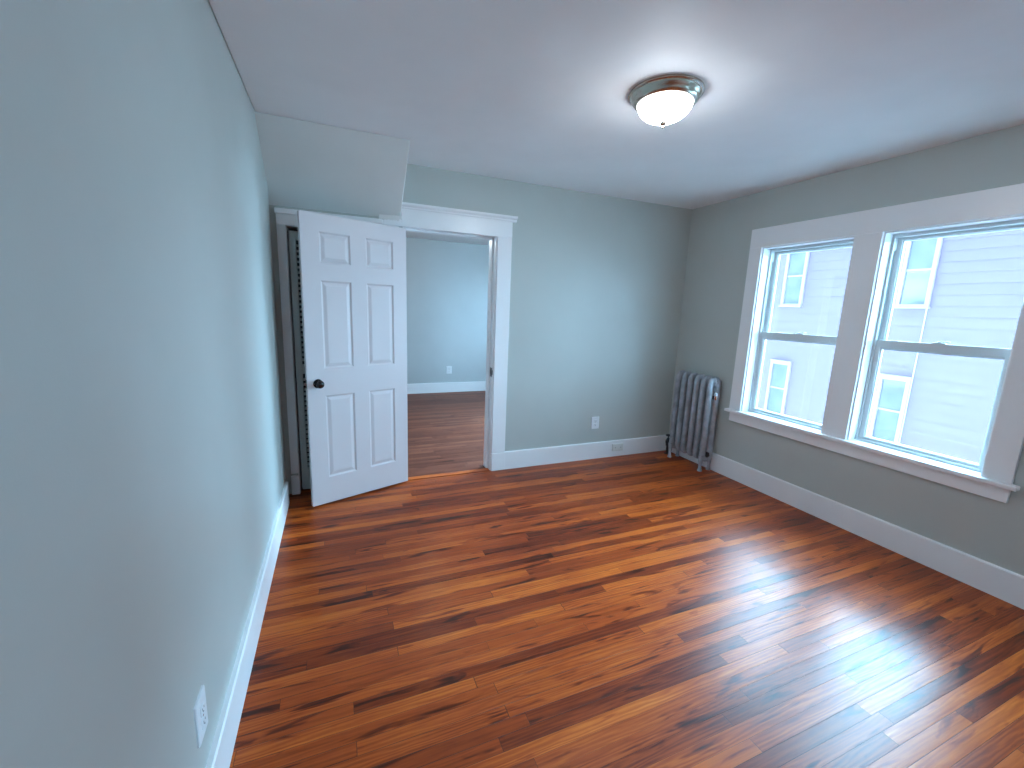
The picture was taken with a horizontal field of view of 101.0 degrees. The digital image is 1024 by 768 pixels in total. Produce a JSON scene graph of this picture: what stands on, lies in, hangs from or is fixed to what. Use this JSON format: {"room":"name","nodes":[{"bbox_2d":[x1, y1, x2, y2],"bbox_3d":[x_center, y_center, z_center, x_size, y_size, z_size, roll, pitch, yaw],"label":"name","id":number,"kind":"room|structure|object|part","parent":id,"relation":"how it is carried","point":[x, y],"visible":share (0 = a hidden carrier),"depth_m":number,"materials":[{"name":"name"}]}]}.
{"room":"empty bedroom","nodes":[
{"label":"empty bedroom","id":0,"kind":"room"},
{"bbox_2d":[0,0,285,767],"bbox_3d":[-0.824,0.018,0.817,0.140,2.549,5.044,-2,11,-22],"label":"wall","id":1,"kind":"structure","parent":0,"point":[143,474],"depth_m":0.82,"materials":[{"name":"grey paint"}]},
{"bbox_2d":[193,685,207,747],"bbox_3d":[-0.849,0.908,1.156,0.010,0.126,0.080,-2,11,-22],"label":"wall outlet","id":2,"kind":"object","parent":1,"relation":"attached to","point":[200,707],"visible":1,"depth_m":1.14,"materials":[{"name":"white plastic"}]},
{"bbox_2d":[200,701,204,717],"bbox_3d":[-0.846,0.889,1.154,0.004,0.029,0.035,-2,11,-22],"label":"receptacle","id":3,"kind":"object","parent":2,"relation":"attached to","point":[202,704],"depth_m":1.15,"materials":[{"name":"white plastic"}]},
{"bbox_2d":[202,713,205,729],"bbox_3d":[-0.847,0.927,1.161,0.004,0.029,0.035,-2,11,-22],"label":"receptacle","id":4,"kind":"object","parent":2,"relation":"attached to","point":[204,714],"depth_m":1.16,"materials":[{"name":"white plastic"}]},
{"bbox_2d":[205,481,289,767],"bbox_3d":[-0.761,1.201,0.981,0.020,0.169,4.635,-2,11,-22],"label":"baseboard","id":5,"kind":"structure","parent":1,"relation":"attached to","point":[221,751],"depth_m":1.62,"materials":[{"name":"white wood"}]},
{"bbox_2d":[288,229,309,461],"bbox_3d":[-2.284,-0.715,4.746,1.440,2.499,3.459,-2,11,-22],"label":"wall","id":6,"kind":"structure","parent":0,"point":[297,248],"depth_m":3.67,"materials":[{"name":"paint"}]},
{"bbox_2d":[255,112,409,216],"bbox_3d":[-1.164,-1.385,2.770,0.903,0.398,0.484,-2,11,-22],"label":"soffit","id":7,"kind":"structure","parent":0,"point":[308,165],"depth_m":2.74,"materials":[{"name":"paint"}]},
{"bbox_2d":[406,237,488,383],"bbox_3d":[-1.633,-1.081,6.918,4.321,2.499,0.120,-2,11,-22],"label":"wall","id":8,"kind":"structure","parent":0,"point":[447,282],"depth_m":7.05,"materials":[{"name":"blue paint"}]},
{"bbox_2d":[407,381,485,393],"bbox_3d":[-1.593,0.076,7.083,4.201,0.169,0.020,-2,11,-22],"label":"baseboard","id":9,"kind":"structure","parent":8,"relation":"attached to","point":[417,388],"depth_m":7.26,"materials":[{"name":"white wood"}]},
{"bbox_2d":[446,366,451,373],"bbox_3d":[-1.081,-0.240,7.242,0.095,0.130,0.010,-2,11,-22],"label":"wall outlet","id":10,"kind":"object","parent":8,"relation":"attached to","point":[448,368],"visible":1,"depth_m":7.24,"materials":[{"name":"white plastic"}]},
{"bbox_2d":[269,164,691,493],"bbox_3d":[-0.007,-0.467,3.772,3.751,2.519,0.130,-2,11,-22],"label":"wall","id":11,"kind":"structure","parent":0,"point":[597,283],"depth_m":3.94,"materials":[{"name":"grey paint"}]},
{"bbox_2d":[288,230,310,488],"bbox_3d":[-1.460,-0.133,3.185,0.303,1.925,0.028,-2,11,-22],"label":"door","id":12,"kind":"structure","parent":11,"relation":"in","point":[293,235],"depth_m":3.12,"materials":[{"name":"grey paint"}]},
{"bbox_2d":[297,210,407,506],"bbox_3d":[-1.143,-0.152,3.137,0.153,2.018,0.777,11,13,41],"label":"door","id":13,"kind":"structure","parent":11,"relation":"in","point":[353,272],"depth_m":3.07,"materials":[{"name":"white paint"}]},
{"bbox_3d":[-1.322,0.002,2.897,0.064,0.064,0.063,-7,14,-43],"label":"knob","id":14,"kind":"part","parent":13,"relation":"part of","materials":[{"name":"brown metal"}]},
{"bbox_2d":[379,214,401,220],"bbox_3d":[-0.905,-1.238,3.142,0.165,0.042,0.006,-2,11,-22],"label":"trim","id":15,"kind":"structure","parent":11,"relation":"attached to","point":[381,216],"depth_m":3.14,"materials":[{"name":"paint"}]},
{"bbox_2d":[274,202,517,494],"bbox_3d":[-0.849,-0.281,3.429,1.782,2.214,0.186,-2,11,-22],"label":"door frame","id":16,"kind":"structure","parent":11,"relation":"attached to","point":[418,216],"depth_m":3.41,"materials":[{"name":"white wood"}]},
{"bbox_3d":[-1.623,-0.208,3.061,0.055,1.807,0.022,-2,11,-22],"label":"casing leg","id":17,"kind":"part","parent":16,"relation":"part of","materials":[{"name":"white wood"}]},
{"bbox_3d":[-0.395,-1.351,3.337,0.940,0.043,0.052,-2,11,-22],"label":"cornice","id":18,"kind":"part","parent":16,"relation":"part of","materials":[{"name":"white wood"}]},
{"bbox_3d":[-0.095,-0.298,3.683,0.126,1.875,0.022,-2,11,-22],"label":"casing leg","id":19,"kind":"part","parent":16,"relation":"part of","materials":[{"name":"white wood"}]},
{"bbox_2d":[505,435,667,468],"bbox_3d":[0.822,0.671,4.257,1.929,0.169,0.020,-2,11,-22],"label":"baseboard","id":20,"kind":"structure","parent":11,"relation":"attached to","point":[593,450],"depth_m":4.18,"materials":[{"name":"white wood"}]},
{"bbox_2d":[612,443,622,450],"bbox_3d":[1.089,0.651,4.346,0.131,0.077,0.016,-2,11,-22],"label":"plate","id":21,"kind":"object","parent":20,"relation":"attached to","point":[618,446],"visible":1,"depth_m":4.34,"materials":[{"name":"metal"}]},
{"bbox_2d":[591,417,598,428],"bbox_3d":[0.831,0.388,4.212,0.088,0.124,0.010,-2,11,-22],"label":"wall outlet","id":22,"kind":"object","parent":11,"relation":"attached to","point":[595,420],"visible":1,"depth_m":4.21,"materials":[{"name":"white plastic"}]},
{"bbox_2d":[209,0,1023,244],"bbox_3d":[0.105,-1.640,2.855,4.481,0.160,8.623,-2,11,-22],"label":"ceiling","id":23,"kind":"structure","parent":0,"point":[537,92],"depth_m":1.90,"materials":[{"name":"paint"}]},
{"bbox_2d":[629,74,704,128],"bbox_3d":[0.730,-1.308,2.023,0.343,0.155,0.343,-2,11,-22],"label":"ceiling light","id":24,"kind":"object","parent":23,"relation":"attached to","point":[662,100],"visible":1,"depth_m":1.93,"materials":[{"name":"white glass"}]},
{"bbox_2d":[229,391,1023,767],"bbox_3d":[0.010,0.956,3.320,4.481,0.120,8.623,-2,11,-22],"label":"floor","id":25,"kind":"structure","parent":0,"point":[648,609],"depth_m":1.96,"materials":[{"name":"brown wood"}]},
{"bbox_2d":[408,468,489,479],"bbox_3d":[-0.560,0.797,3.739,0.747,0.004,0.068,-2,11,-22],"label":"threshold","id":26,"kind":"object","parent":25,"relation":"on","point":[482,469],"visible":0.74,"depth_m":3.73,"materials":[{"name":"brown wood"}]},
{"bbox_2d":[664,370,720,471],"bbox_3d":[1.771,0.338,4.197,0.157,0.913,0.576,-2,11,-22],"label":"radiator","id":27,"kind":"object","parent":25,"relation":"on","point":[699,394],"visible":1,"depth_m":4.08,"materials":[{"name":"silver metal"}]},
{"bbox_2d":[712,392,717,399],"bbox_3d":[1.876,0.109,3.922,0.038,0.079,0.076,-2,11,-22],"label":"air vent","id":28,"kind":"object","parent":27,"relation":"attached to","point":[714,394],"depth_m":3.90,"materials":[{"name":"metal"}]},
{"bbox_2d":[669,124,1023,575],"bbox_3d":[2.055,-0.431,3.907,0.160,2.549,8.623,-2,11,-22],"label":"wall","id":29,"kind":"structure","parent":0,"point":[984,528],"depth_m":2.99,"materials":[{"name":"grey paint"}]},
{"bbox_2d":[741,236,853,429],"bbox_3d":[2.285,-0.391,3.367,0.173,1.406,0.692,-2,11,-22],"label":"window","id":30,"kind":"structure","parent":29,"relation":"in","point":[770,261],"depth_m":3.58,"materials":[{"name":"white plastic"}]},
{"bbox_3d":[2.284,-0.054,3.432,0.033,0.697,0.662,-2,11,-22],"label":"sash","id":31,"kind":"part","parent":30,"relation":"part of","materials":[{"name":"glass"}]},
{"bbox_3d":[2.345,-0.706,3.331,0.028,0.730,0.662,-2,11,-22],"label":"sash","id":32,"kind":"part","parent":30,"relation":"part of","materials":[{"name":"clear glass"}]},
{"bbox_2d":[669,437,1023,609],"bbox_3d":[2.615,1.062,2.444,0.020,0.169,4.774,-2,11,-22],"label":"baseboard","id":33,"kind":"structure","parent":29,"relation":"attached to","point":[1006,585],"depth_m":2.77,"materials":[{"name":"white wood"}]},
{"bbox_2d":[724,183,1023,502],"bbox_3d":[2.436,-0.337,2.965,0.238,1.668,1.835,-2,11,-22],"label":"window frame","id":34,"kind":"structure","parent":29,"relation":"attached to","point":[868,228],"depth_m":2.83,"materials":[{"name":"white wood"}]},
{"bbox_3d":[2.043,-0.459,3.696,0.020,1.406,0.112,-2,11,-22],"label":"casing leg","id":35,"kind":"part","parent":34,"relation":"part of","materials":[{"name":"white wood"}]},
{"bbox_3d":[2.677,-0.165,2.184,0.020,1.406,0.116,-2,11,-22],"label":"casing leg","id":36,"kind":"part","parent":34,"relation":"part of","materials":[{"name":"white wood"}]},
{"bbox_2d":[847,214,1023,475],"bbox_3d":[2.611,-0.239,2.587,0.173,1.406,0.693,-2,11,-22],"label":"window","id":37,"kind":"structure","parent":29,"relation":"in","point":[894,242],"depth_m":2.77,"materials":[{"name":"white plastic"}]},
{"bbox_3d":[2.611,0.097,2.653,0.033,0.697,0.663,-2,11,-22],"label":"sash","id":38,"kind":"part","parent":37,"relation":"part of","materials":[{"name":"glass"}]},
{"bbox_3d":[2.671,-0.554,2.551,0.028,0.730,0.663,-2,11,-22],"label":"sash","id":39,"kind":"part","parent":37,"relation":"part of","materials":[{"name":"clear glass"}]},
{"label":"outside","id":40,"kind":"structure","parent":0,"visible":0},
{"bbox_3d":[17.870,3.546,12.030,37.299,0.200,57.000,-2,11,-22],"label":"ground","id":41,"kind":"structure","parent":40,"visible":0},
{"bbox_2d":[757,229,1023,463],"bbox_3d":[9.794,-0.262,8.512,9.500,7.950,5.100,-2,11,-22],"label":"neighbouring house","id":42,"kind":"structure","parent":41,"relation":"on","point":[964,290],"depth_m":6.07,"materials":[{"name":"white"}]},
{"bbox_3d":[5.105,0.100,8.100,0.026,0.965,0.296,-2,11,-22],"label":"pane","id":43,"kind":"part","parent":42,"relation":"part of","materials":[{"name":"teal glass"}]},
{"bbox_3d":[5.188,-1.967,7.711,0.026,0.985,0.296,-2,11,-22],"label":"pane","id":44,"kind":"part","parent":42,"relation":"part of","materials":[{"name":"teal glass"}]},
{"bbox_3d":[5.787,0.417,6.471,0.026,0.965,0.296,-2,11,-22],"label":"pane","id":45,"kind":"part","parent":42,"relation":"part of","materials":[{"name":"teal glass"}]},
{"bbox_3d":[5.872,-1.649,6.077,0.026,0.985,0.296,-2,11,-22],"label":"pane","id":46,"kind":"part","parent":42,"relation":"part of","materials":[{"name":"teal glass"}]}
]}

